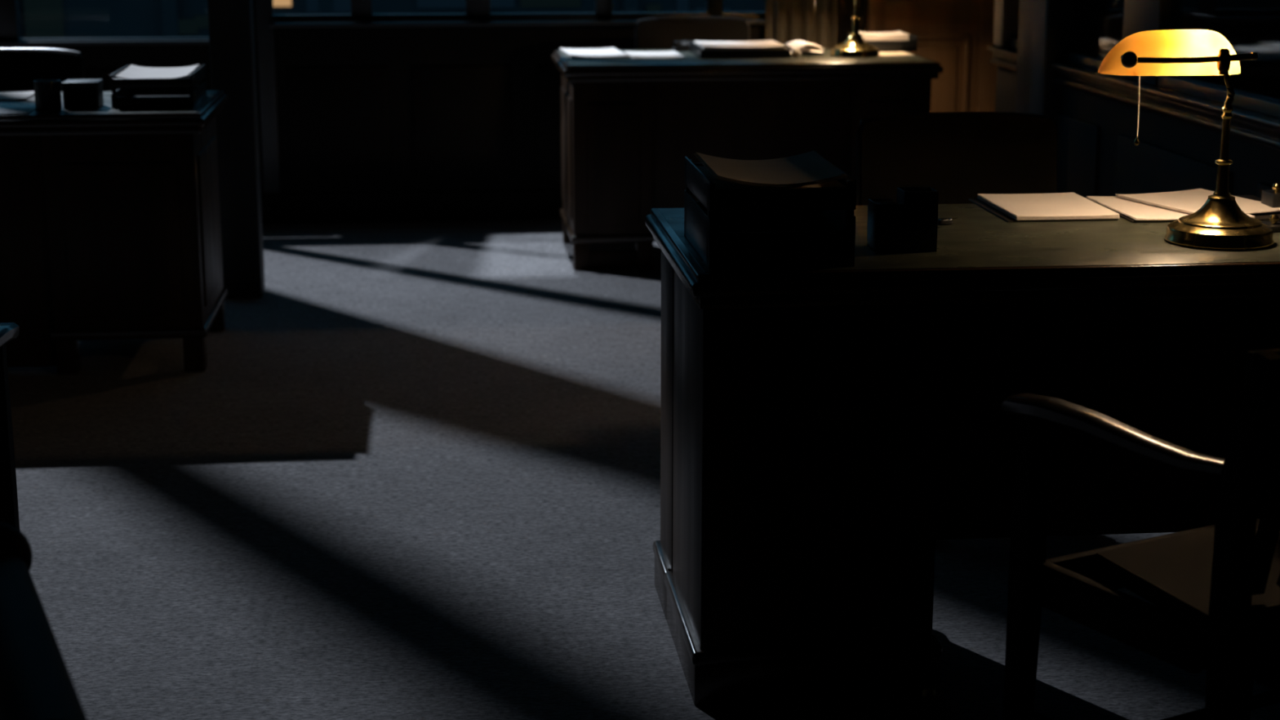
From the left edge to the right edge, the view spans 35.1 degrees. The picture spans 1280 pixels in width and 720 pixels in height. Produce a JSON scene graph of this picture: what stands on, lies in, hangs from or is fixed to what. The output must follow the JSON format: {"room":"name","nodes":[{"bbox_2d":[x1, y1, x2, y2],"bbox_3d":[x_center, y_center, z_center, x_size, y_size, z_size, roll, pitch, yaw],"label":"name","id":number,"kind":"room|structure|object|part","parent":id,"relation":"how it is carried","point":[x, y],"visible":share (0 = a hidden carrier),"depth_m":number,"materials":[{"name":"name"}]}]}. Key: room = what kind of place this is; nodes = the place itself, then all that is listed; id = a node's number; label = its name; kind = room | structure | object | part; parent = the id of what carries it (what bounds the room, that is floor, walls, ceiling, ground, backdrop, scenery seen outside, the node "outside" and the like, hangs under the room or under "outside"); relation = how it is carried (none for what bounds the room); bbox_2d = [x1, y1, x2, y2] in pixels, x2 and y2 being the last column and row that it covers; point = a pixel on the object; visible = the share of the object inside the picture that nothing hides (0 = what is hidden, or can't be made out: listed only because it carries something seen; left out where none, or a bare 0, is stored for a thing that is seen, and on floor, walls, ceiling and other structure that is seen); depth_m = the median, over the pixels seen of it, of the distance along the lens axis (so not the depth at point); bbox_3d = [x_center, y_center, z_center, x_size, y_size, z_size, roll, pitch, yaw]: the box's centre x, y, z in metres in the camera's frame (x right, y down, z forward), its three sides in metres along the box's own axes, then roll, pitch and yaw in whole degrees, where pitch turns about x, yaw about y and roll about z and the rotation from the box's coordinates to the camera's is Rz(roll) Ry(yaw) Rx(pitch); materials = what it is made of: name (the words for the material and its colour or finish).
{"room":"office","nodes":[
{"label":"office","id":0,"kind":"room"},
{"bbox_2d":[207,0,265,298],"bbox_3d":[-1.388,-2.031,6.679,0.140,3.700,0.140,-1,13,-6],"label":"pillar","id":1,"kind":"structure","parent":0,"point":[230,22],"depth_m":6.91,"materials":[{"name":"paint"}]},
{"bbox_2d":[0,0,1279,193],"bbox_3d":[-0.587,-2.412,8.331,7.400,3.700,0.072,-1,13,-6],"label":"wall","id":2,"kind":"structure","parent":0,"point":[425,108],"depth_m":8.58,"materials":[{"name":"brown wood"}]},
{"bbox_2d":[0,0,208,40],"bbox_3d":[-2.816,-2.544,8.072,2.320,2.525,0.040,-1,13,-6],"label":"window","id":3,"kind":"structure","parent":2,"relation":"in","point":[9,19],"depth_m":8.35,"materials":[{"name":"clear glass"}]},
{"bbox_2d":[0,39,208,45],"bbox_3d":[-2.838,-1.302,8.335,2.270,0.016,0.080,-1,13,-6],"label":"trim","id":4,"kind":"structure","parent":2,"relation":"attached to","point":[202,41],"depth_m":8.36,"materials":[{"name":"brown wood"}]},
{"bbox_2d":[255,0,280,193],"bbox_3d":[-1.558,-1.202,8.472,0.070,1.020,0.020,-1,13,-6],"label":"trim","id":5,"kind":"structure","parent":2,"relation":"attached to","point":[264,8],"depth_m":8.49,"materials":[{"name":"brown wood"}]},
{"bbox_2d":[261,189,562,224],"bbox_3d":[-1.643,-0.640,8.592,5.270,0.130,0.020,-1,13,-6],"label":"baseboard","id":6,"kind":"structure","parent":2,"relation":"attached to","point":[519,204],"depth_m":8.65,"materials":[{"name":"brown wood"}]},
{"bbox_2d":[269,18,765,27],"bbox_3d":[-0.484,-1.420,8.540,2.120,0.018,0.110,-1,13,-6],"label":"trim","id":7,"kind":"structure","parent":2,"relation":"attached to","point":[751,21],"depth_m":8.47,"materials":[{"name":"brown wood"}]},
{"bbox_2d":[273,0,765,22],"bbox_3d":[-0.538,-2.624,8.293,2.220,2.470,0.040,-1,13,-6],"label":"window","id":8,"kind":"structure","parent":2,"relation":"in","point":[361,10],"depth_m":8.54,"materials":[{"name":"clear glass"}]},
{"bbox_2d":[764,0,837,48],"bbox_3d":[0.683,-2.222,8.398,0.300,3.200,0.076,-1,13,-6],"label":"curtain","id":9,"kind":"object","parent":2,"relation":"hanging from","point":[787,21],"visible":0.24,"depth_m":8.58,"materials":[{"name":"beige fabric"}]},
{"bbox_2d":[865,0,996,111],"bbox_3d":[1.254,-1.706,8.631,0.570,2.190,0.060,-1,13,-6],"label":"trim","id":10,"kind":"structure","parent":2,"relation":"attached to","point":[875,9],"depth_m":8.70,"materials":[{"name":"brown wood"}]},
{"bbox_2d":[884,0,980,111],"bbox_3d":[1.252,-1.660,8.609,0.420,2.090,0.114,-1,13,-6],"label":"door","id":11,"kind":"structure","parent":2,"relation":"in","point":[947,32],"depth_m":8.69,"materials":[{"name":"brown wood"}]},
{"bbox_3d":[1.251,-2.037,8.533,0.330,1.060,0.022,-1,13,-6],"label":"panel","id":12,"kind":"part","parent":11,"relation":"part of","materials":[{"name":"brown wood"}]},
{"bbox_3d":[1.251,-1.063,8.757,0.330,0.680,0.022,-1,13,-6],"label":"panel","id":13,"kind":"part","parent":11,"relation":"part of","materials":[{"name":"brown wood"}]},
{"bbox_2d":[7,219,1279,719],"bbox_3d":[-0.069,0.573,3.838,7.400,0.100,10.400,-1,13,-6],"label":"floor","id":14,"kind":"structure","parent":0,"point":[415,475],"depth_m":4.57,"materials":[{"name":"grey carpet"}]},
{"bbox_2d":[0,322,19,529],"bbox_3d":[-1.313,0.238,3.282,0.548,0.803,0.491,-1,13,-6],"label":"desk","id":15,"kind":"object","parent":14,"relation":"on","point":[9,510],"visible":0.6,"depth_m":3.48,"materials":[{"name":"wood"}]},
{"bbox_3d":[-1.079,-0.007,3.282,0.052,0.040,0.429,-1,13,-3],"label":"armrest","id":16,"kind":"part","parent":15,"relation":"part of","materials":[{"name":"brown wood"}]},
{"bbox_2d":[0,48,84,92],"bbox_3d":[-2.045,-0.545,6.513,0.605,0.877,0.587,-1,13,-3],"label":"office chair","id":17,"kind":"object","parent":14,"relation":"on","point":[19,67],"visible":0.1,"depth_m":6.60,"materials":[{"name":"brown leather"}]},
{"bbox_2d":[0,521,87,719],"bbox_3d":[-0.913,0.600,2.029,0.698,0.662,0.667,-5,14,-22],"label":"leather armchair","id":18,"kind":"object","parent":14,"relation":"on","point":[36,682],"visible":1,"depth_m":2.02,"materials":[{"name":"black leather"}]},
{"bbox_2d":[0,89,227,374],"bbox_3d":[-2.025,-0.393,6.115,1.505,0.761,0.720,-1,13,-6],"label":"desk","id":19,"kind":"object","parent":14,"relation":"on","point":[110,228],"visible":1,"depth_m":5.84,"materials":[{"name":"brown wood"}]},
{"bbox_2d":[0,90,34,101],"bbox_3d":[-1.982,-0.805,6.181,0.254,0.010,0.224,-2,13,-7],"label":"paper pad","id":20,"kind":"object","parent":19,"relation":"on","point":[16,95],"visible":0.94,"depth_m":6.17,"materials":[{"name":"white paper"}]},
{"bbox_2d":[0,107,35,114],"bbox_3d":[-1.906,-0.709,5.784,0.340,0.003,0.150,-1,13,-6],"label":"folder","id":21,"kind":"object","parent":19,"relation":"on","point":[2,110],"visible":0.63,"depth_m":5.79,"materials":[{"name":"paper"}]},
{"bbox_3d":[-1.996,-0.311,5.840,0.595,0.685,0.025,-1,13,-6],"label":"modesty panel","id":22,"kind":"part","parent":19,"relation":"part of","materials":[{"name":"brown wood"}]},
{"bbox_2d":[26,94,62,102],"bbox_3d":[-1.806,-0.795,6.144,0.072,0.007,0.162,-1,13,-3],"label":"sheet","id":23,"kind":"object","parent":19,"relation":"on","point":[33,99],"visible":0.18,"depth_m":6.09,"materials":[{"name":"white paper"}]},
{"bbox_2d":[33,79,62,111],"bbox_3d":[-1.704,-0.762,5.834,0.074,0.084,0.074,-1,13,-6],"label":"pen cup","id":24,"kind":"object","parent":19,"relation":"on","point":[47,92],"visible":1,"depth_m":5.81,"materials":[{"name":"black metal"}]},
{"bbox_2d":[61,79,103,108],"bbox_3d":[-1.627,-0.778,5.921,0.104,0.076,0.104,-1,13,-6],"label":"box","id":25,"kind":"object","parent":19,"relation":"on","point":[77,93],"visible":1,"depth_m":5.88,"materials":[{"name":"black plastic"}]},
{"bbox_3d":[-1.627,-0.807,5.915,0.104,0.018,0.104,-1,13,-6],"label":"box lid","id":26,"kind":"part","parent":25,"relation":"part of","materials":[{"name":"black plastic"}]},
{"bbox_3d":[-1.522,-0.145,6.212,0.445,0.030,0.645,-1,13,-6],"label":"moulding","id":27,"kind":"part","parent":19,"relation":"part of","materials":[{"name":"brown wood"}]},
{"bbox_2d":[110,63,206,107],"bbox_3d":[-1.437,-0.822,6.066,0.235,0.096,0.360,-1,13,-6],"label":"tray","id":28,"kind":"object","parent":19,"relation":"on","point":[131,92],"visible":0.94,"depth_m":5.90,"materials":[{"name":"black metal"}]},
{"bbox_3d":[-1.532,-0.782,5.900,0.012,0.092,0.012,-1,13,-6],"label":"post","id":29,"kind":"part","parent":28,"relation":"part of","materials":[{"name":"black metal"}]},
{"bbox_3d":[-1.564,-0.853,6.210,0.012,0.092,0.012,-1,13,-6],"label":"post","id":30,"kind":"part","parent":28,"relation":"part of","materials":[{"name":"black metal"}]},
{"bbox_2d":[115,63,199,78],"bbox_3d":[-1.438,-0.852,6.059,0.208,0.038,0.332,-1,13,-6],"label":"paper stack","id":31,"kind":"object","parent":28,"relation":"in","point":[132,71],"visible":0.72,"depth_m":6.07,"materials":[{"name":"white paper"}]},
{"bbox_2d":[110,63,205,88],"bbox_3d":[-1.437,-0.849,6.059,0.235,0.040,0.360,-1,13,-6],"label":"shelf","id":32,"kind":"object","parent":28,"relation":"attached to","point":[199,75],"depth_m":5.89,"materials":[{"name":"black metal"}]},
{"bbox_2d":[111,81,206,107],"bbox_3d":[-1.437,-0.795,6.072,0.235,0.042,0.360,-1,13,-6],"label":"shelf","id":33,"kind":"object","parent":28,"relation":"attached to","point":[189,95],"depth_m":5.91,"materials":[{"name":"black metal"}]},
{"bbox_3d":[-1.310,-0.787,5.922,0.012,0.092,0.012,-1,13,-6],"label":"post","id":34,"kind":"part","parent":28,"relation":"part of","materials":[{"name":"black metal"}]},
{"bbox_3d":[-1.342,-0.858,6.232,0.012,0.092,0.012,-1,13,-6],"label":"post","id":35,"kind":"part","parent":28,"relation":"part of","materials":[{"name":"black metal"}]},
{"bbox_2d":[635,16,750,49],"bbox_3d":[0.235,-0.936,8.210,0.605,0.877,0.587,-2,13,-7],"label":"office chair","id":36,"kind":"object","parent":14,"relation":"on","point":[655,33],"visible":0.18,"depth_m":8.30,"materials":[{"name":"brown leather"}]},
{"bbox_2d":[551,48,942,270],"bbox_3d":[0.384,-0.796,7.865,1.405,0.761,0.760,-1,13,-6],"label":"desk","id":37,"kind":"object","parent":14,"relation":"on","point":[629,126],"visible":0.56,"depth_m":7.51,"materials":[{"name":"brown wood"}]},
{"bbox_2d":[560,47,629,57],"bbox_3d":[-0.180,-1.193,7.862,0.218,0.012,0.403,-2,13,-9],"label":"paper pad","id":38,"kind":"object","parent":37,"relation":"on","point":[606,52],"visible":1,"depth_m":7.82,"materials":[{"name":"white paper"}]},
{"bbox_3d":[-0.132,-0.525,7.860,0.315,0.030,0.685,-1,13,-6],"label":"moulding","id":39,"kind":"part","parent":37,"relation":"part of","materials":[{"name":"brown wood"}]},
{"bbox_3d":[-0.101,-0.377,7.588,0.285,0.068,0.035,-1,13,-6],"label":"foot rail","id":40,"kind":"part","parent":37,"relation":"part of","materials":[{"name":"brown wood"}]},
{"bbox_2d":[624,50,685,58],"bbox_3d":[0.056,-1.176,7.800,0.202,0.007,0.302,-2,13,-7],"label":"paper sheet","id":41,"kind":"object","parent":37,"relation":"on","point":[666,54],"visible":1,"depth_m":7.78,"materials":[{"name":"white paper"}]},
{"bbox_2d":[671,40,694,50],"bbox_3d":[0.195,-1.250,8.048,0.135,0.040,0.035,-4,14,-17],"label":"stapler","id":42,"kind":"object","parent":37,"relation":"on","point":[681,42],"visible":0.48,"depth_m":8.03,"materials":[{"name":"black plastic"}]},
{"bbox_3d":[0.197,-1.255,8.047,0.130,0.030,0.028,-4,14,-17],"label":"arm","id":43,"kind":"part","parent":42,"relation":"part of","materials":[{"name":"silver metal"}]},
{"bbox_2d":[688,40,791,58],"bbox_3d":[0.383,-1.202,7.835,0.345,0.042,0.340,-1,13,-6],"label":"tray","id":44,"kind":"object","parent":37,"relation":"on","point":[695,49],"visible":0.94,"depth_m":7.68,"materials":[{"name":"black metal"}]},
{"bbox_2d":[693,40,785,50],"bbox_3d":[0.382,-1.205,7.832,0.316,0.042,0.304,-1,13,-6],"label":"paper stack","id":45,"kind":"object","parent":44,"relation":"in","point":[761,44],"visible":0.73,"depth_m":7.77,"materials":[{"name":"white paper"}]},
{"bbox_3d":[0.415,-0.769,7.558,0.755,0.565,0.025,-1,13,-6],"label":"modesty panel","id":46,"kind":"part","parent":37,"relation":"part of","materials":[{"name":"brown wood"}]},
{"bbox_2d":[791,48,800,57],"bbox_3d":[0.595,-1.167,7.708,0.033,0.031,0.034,-1,13,-6],"label":"paper ball","id":47,"kind":"object","parent":37,"relation":"on","point":[796,53],"visible":1,"depth_m":7.70,"materials":[{"name":"white paper"}]},
{"bbox_2d":[785,40,823,53],"bbox_3d":[0.631,-1.221,7.909,0.135,0.046,0.270,-1,13,-6],"label":"crumpled paper","id":48,"kind":"object","parent":37,"relation":"on","point":[796,44],"visible":0.86,"depth_m":7.86,"materials":[{"name":"white paper"}]},
{"bbox_2d":[813,0,879,57],"bbox_3d":[0.765,-1.354,7.761,0.306,0.372,0.234,-1,13,-6],"label":"desk lamp","id":49,"kind":"object","parent":37,"relation":"on","point":[855,46],"visible":1,"depth_m":7.73,"materials":[{"name":"gold metal"}]},
{"bbox_3d":[0.825,-1.332,7.749,0.031,0.166,0.031,-1,13,-6],"label":"stem","id":50,"kind":"part","parent":49,"relation":"part of","materials":[{"name":"gold metal"}]},
{"bbox_2d":[847,32,917,52],"bbox_3d":[0.963,-1.265,8.066,0.235,0.062,0.200,-2,13,-7],"label":"tray","id":51,"kind":"object","parent":37,"relation":"on","point":[910,45],"visible":0.59,"depth_m":7.98,"materials":[{"name":"black metal"}]},
{"bbox_2d":[858,30,908,40],"bbox_3d":[0.962,-1.271,8.061,0.182,0.068,0.148,-2,13,-7],"label":"paper stack","id":52,"kind":"object","parent":51,"relation":"in","point":[894,35],"visible":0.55,"depth_m":8.00,"materials":[{"name":"white paper"}]},
{"bbox_2d":[879,51,913,55],"bbox_3d":[0.967,-1.191,7.876,0.160,0.002,0.150,-3,13,-11],"label":"paper sheet","id":53,"kind":"object","parent":37,"relation":"on","point":[893,53],"visible":0.7,"depth_m":7.88,"materials":[{"name":"white paper"}]},
{"bbox_2d":[644,203,1279,706],"bbox_3d":[0.775,0.134,3.826,1.460,0.761,0.763,-1,13,-6],"label":"desk","id":54,"kind":"object","parent":14,"relation":"on","point":[822,428],"visible":0.88,"depth_m":3.48,"materials":[{"name":"brown wood"}]},
{"bbox_3d":[0.068,0.139,3.932,0.034,0.705,0.195,-1,13,-6],"label":"panel","id":55,"kind":"part","parent":54,"relation":"part of","materials":[{"name":"brown wood"}]},
{"bbox_2d":[684,155,856,269],"bbox_3d":[0.220,-0.262,3.524,0.246,0.146,0.335,-1,13,-6],"label":"tray","id":56,"kind":"object","parent":54,"relation":"on","point":[784,228],"visible":0.89,"depth_m":3.38,"materials":[{"name":"black metal"}]},
{"bbox_3d":[0.088,-0.290,3.656,0.012,0.142,0.012,-1,13,-6],"label":"post","id":57,"kind":"part","parent":56,"relation":"part of","materials":[{"name":"black metal"}]},
{"bbox_3d":[0.118,-0.225,3.370,0.012,0.142,0.012,-1,13,-6],"label":"post","id":58,"kind":"part","parent":56,"relation":"part of","materials":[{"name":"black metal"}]},
{"bbox_2d":[684,190,855,269],"bbox_3d":[0.220,-0.232,3.531,0.246,0.085,0.335,-1,13,-6],"label":"shelf","id":59,"kind":"object","parent":56,"relation":"attached to","point":[815,236],"depth_m":3.38,"materials":[{"name":"black wood"}]},
{"bbox_2d":[684,155,856,212],"bbox_3d":[0.220,-0.309,3.514,0.246,0.050,0.335,-1,13,-6],"label":"paper stack","id":60,"kind":"object","parent":56,"relation":"attached to","point":[843,199],"depth_m":3.36,"materials":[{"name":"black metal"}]},
{"bbox_2d":[693,150,848,190],"bbox_3d":[0.221,-0.315,3.500,0.222,0.057,0.288,-1,13,-6],"label":"paper stack","id":61,"kind":"object","parent":56,"relation":"in","point":[809,170],"visible":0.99,"depth_m":3.45,"materials":[{"name":"white paper"}]},
{"bbox_3d":[0.321,-0.296,3.679,0.012,0.142,0.012,-1,13,-6],"label":"post","id":62,"kind":"part","parent":56,"relation":"part of","materials":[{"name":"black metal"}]},
{"bbox_3d":[0.351,-0.230,3.393,0.012,0.142,0.012,-1,13,-6],"label":"post","id":63,"kind":"part","parent":56,"relation":"part of","materials":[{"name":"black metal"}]},
{"bbox_2d":[866,186,938,252],"bbox_3d":[0.460,-0.247,3.550,0.108,0.106,0.075,-1,13,-6],"label":"desk organizer","id":64,"kind":"object","parent":54,"relation":"on","point":[909,224],"visible":1,"depth_m":3.52,"materials":[{"name":"black metal"}]},
{"bbox_2d":[896,186,938,252],"bbox_3d":[0.484,-0.246,3.545,0.060,0.106,0.060,-1,13,-6],"label":"pen cup","id":65,"kind":"object","parent":64,"relation":"on","point":[917,207],"depth_m":3.52,"materials":[{"name":"black metal"}]},
{"bbox_2d":[937,217,957,225],"bbox_3d":[0.578,-0.261,3.810,0.032,0.016,0.035,-5,14,-22],"label":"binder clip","id":66,"kind":"object","parent":54,"relation":"on","point":[941,221],"visible":0.9,"depth_m":3.81,"materials":[{"name":"black metal"}]},
{"bbox_2d":[968,198,1117,222],"bbox_3d":[0.790,-0.297,3.997,0.215,0.003,0.290,-1,13,-6],"label":"folder","id":67,"kind":"object","parent":54,"relation":"on","point":[976,201],"visible":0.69,"depth_m":3.89,"materials":[{"name":"white paper"}]},
{"bbox_2d":[977,191,1119,220],"bbox_3d":[0.800,-0.303,3.991,0.202,0.010,0.287,-1,13,-6],"label":"paper pad","id":68,"kind":"object","parent":67,"relation":"on","point":[1054,206],"visible":1,"depth_m":3.96,"materials":[{"name":"white paper"}]},
{"bbox_3d":[0.804,0.094,3.519,0.610,0.433,0.025,-1,13,-6],"label":"modesty panel","id":69,"kind":"part","parent":54,"relation":"part of","materials":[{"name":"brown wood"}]},
{"bbox_2d":[1097,29,1274,250],"bbox_3d":[0.977,-0.397,3.607,0.306,0.372,0.233,-1,13,-6],"label":"desk lamp","id":70,"kind":"object","parent":54,"relation":"on","point":[1220,224],"visible":1,"depth_m":3.57,"materials":[{"name":"gold metal"}]},
{"bbox_3d":[0.854,-0.527,3.548,0.030,0.030,0.047,-1,13,-6],"label":"knob","id":71,"kind":"part","parent":70,"relation":"part of","materials":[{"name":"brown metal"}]},
{"bbox_3d":[0.882,-0.390,3.599,0.009,0.017,0.009,-1,13,-6],"label":"chain pull","id":72,"kind":"part","parent":70,"relation":"part of","materials":[{"name":"gold metal"}]},
{"bbox_3d":[0.881,-0.452,3.585,0.006,0.116,0.003,-1,13,-6],"label":"pull chain","id":73,"kind":"part","parent":70,"relation":"part of","materials":[{"name":"gold metal"}]},
{"bbox_3d":[0.948,-0.552,3.622,0.258,0.076,0.128,-1,13,-6],"label":"lamp shade","id":74,"kind":"part","parent":70,"relation":"part of","materials":[{"name":"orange glass"}]},
{"bbox_3d":[1.037,-0.375,3.595,0.031,0.166,0.031,-1,13,-6],"label":"stem","id":75,"kind":"part","parent":70,"relation":"part of","materials":[{"name":"gold metal"}]},
{"bbox_2d":[1093,195,1279,222],"bbox_3d":[1.097,-0.300,4.005,0.360,0.004,0.300,-1,13,-6],"label":"folder","id":76,"kind":"object","parent":54,"relation":"on","point":[1260,216],"visible":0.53,"depth_m":3.90,"materials":[{"name":"beige paper"}]},
{"bbox_2d":[1085,195,1254,220],"bbox_3d":[1.038,-0.301,3.986,0.237,0.006,0.287,-2,13,-7],"label":"paper sheet","id":77,"kind":"object","parent":76,"relation":"on","point":[1137,211],"visible":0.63,"depth_m":3.95,"materials":[{"name":"white paper"}]},
{"bbox_2d":[1115,188,1279,213],"bbox_3d":[1.113,-0.313,4.013,0.212,0.007,0.282,-5,14,-22],"label":"paper sheet","id":78,"kind":"object","parent":77,"relation":"on","point":[1190,201],"visible":0.66,"depth_m":4.03,"materials":[{"name":"white paper"}]},
{"bbox_2d":[1261,182,1279,212],"bbox_3d":[1.272,-0.320,3.970,0.090,0.059,0.060,-1,13,-6],"label":"stand","id":79,"kind":"object","parent":54,"relation":"on","point":[1270,197],"visible":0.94,"depth_m":3.95,"materials":[{"name":"grey stone"}]},
{"bbox_3d":[1.242,-0.336,3.953,0.018,0.021,0.018,-1,13,-6],"label":"knob","id":80,"kind":"part","parent":79,"relation":"part of","materials":[{"name":"gold metal"}]},
{"bbox_2d":[1262,213,1279,232],"bbox_3d":[1.211,-0.257,3.758,0.120,0.031,0.050,-3,13,-12],"label":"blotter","id":81,"kind":"object","parent":54,"relation":"on","point":[1273,224],"visible":0.81,"depth_m":3.74,"materials":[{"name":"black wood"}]},
{"bbox_3d":[1.174,-0.261,3.752,0.018,0.021,0.018,-3,13,-12],"label":"knob","id":82,"kind":"part","parent":81,"relation":"part of","materials":[{"name":"gold metal"}]},
{"bbox_2d":[999,348,1279,719],"bbox_3d":[0.880,0.313,2.958,0.548,0.803,0.491,-7,15,-29],"label":"wooden armchair","id":83,"kind":"object","parent":14,"relation":"on","point":[1215,588],"visible":1,"depth_m":2.83,"materials":[{"name":"wood"}]},
{"bbox_3d":[0.577,0.380,3.037,0.038,0.637,0.038,-7,15,-29],"label":"leg","id":84,"kind":"part","parent":83,"relation":"part of","materials":[{"name":"brown wood"}]},
{"bbox_3d":[0.658,0.101,2.814,0.052,0.040,0.429,-8,15,-32],"label":"armrest","id":85,"kind":"part","parent":83,"relation":"part of","materials":[{"name":"brown wood"}]},
{"bbox_3d":[0.865,0.339,2.990,0.450,0.067,0.335,-7,15,-29],"label":"seat rail","id":86,"kind":"part","parent":83,"relation":"part of","materials":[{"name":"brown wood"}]},
{"bbox_3d":[0.894,0.305,2.931,0.466,0.030,0.290,-7,15,-29],"label":"seat","id":87,"kind":"part","parent":83,"relation":"part of","materials":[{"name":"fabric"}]},
{"bbox_3d":[0.785,0.379,2.672,0.038,0.803,0.067,-7,15,-29],"label":"leg","id":88,"kind":"part","parent":83,"relation":"part of","materials":[{"name":"brown wood"}]},
{"bbox_3d":[0.980,0.328,3.262,0.038,0.637,0.038,-7,15,-29],"label":"leg","id":89,"kind":"part","parent":83,"relation":"part of","materials":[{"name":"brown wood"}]},
{"bbox_3d":[0.989,0.011,2.693,0.474,0.090,0.052,-7,15,-29],"label":"rail","id":90,"kind":"part","parent":83,"relation":"part of","materials":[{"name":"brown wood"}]},
{"bbox_2d":[1014,0,1093,119],"bbox_3d":[1.362,-1.979,6.455,0.155,3.700,0.320,-1,13,-6],"label":"pillar","id":91,"kind":"structure","parent":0,"point":[1048,29],"depth_m":6.54,"materials":[{"name":"paint"}]},
{"bbox_2d":[995,66,1279,198],"bbox_3d":[1.760,-1.135,2.787,0.092,3.700,8.750,-1,13,-6],"label":"wall","id":92,"kind":"structure","parent":0,"point":[1098,154],"depth_m":5.85,"materials":[{"name":"brown wood"}]},
{"bbox_2d":[992,0,1019,46],"bbox_3d":[1.326,-2.508,6.876,0.120,2.858,0.120,-1,13,-6],"label":"trim","id":93,"kind":"structure","parent":92,"relation":"attached to","point":[1006,20],"depth_m":7.12,"materials":[{"name":"brown wood"}]},
{"bbox_2d":[986,44,1279,151],"bbox_3d":[1.761,-0.119,3.021,0.150,0.068,8.750,-1,13,-6],"label":"trim","id":94,"kind":"structure","parent":92,"relation":"attached to","point":[1246,125],"depth_m":5.57,"materials":[{"name":"brown wood"}]},
{"bbox_2d":[1009,0,1279,117],"bbox_3d":[1.766,-1.301,2.749,0.070,2.358,8.750,-1,13,-6],"label":"window","id":95,"kind":"structure","parent":92,"relation":"in","point":[1139,15],"depth_m":5.66,"materials":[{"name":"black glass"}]},
{"label":"outside","id":96,"kind":"structure","parent":0,"visible":0},
{"bbox_3d":[-1.321,4.388,14.230,28.000,0.200,8.100,-1,13,-6],"label":"street","id":97,"kind":"object","parent":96,"visible":0},
{"bbox_2d":[17,0,765,38],"bbox_3d":[-1.780,-0.610,17.663,18.000,8.000,1.120,-1,13,-6],"label":"building","id":98,"kind":"structure","parent":97,"relation":"on","point":[37,19],"depth_m":16.50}
]}

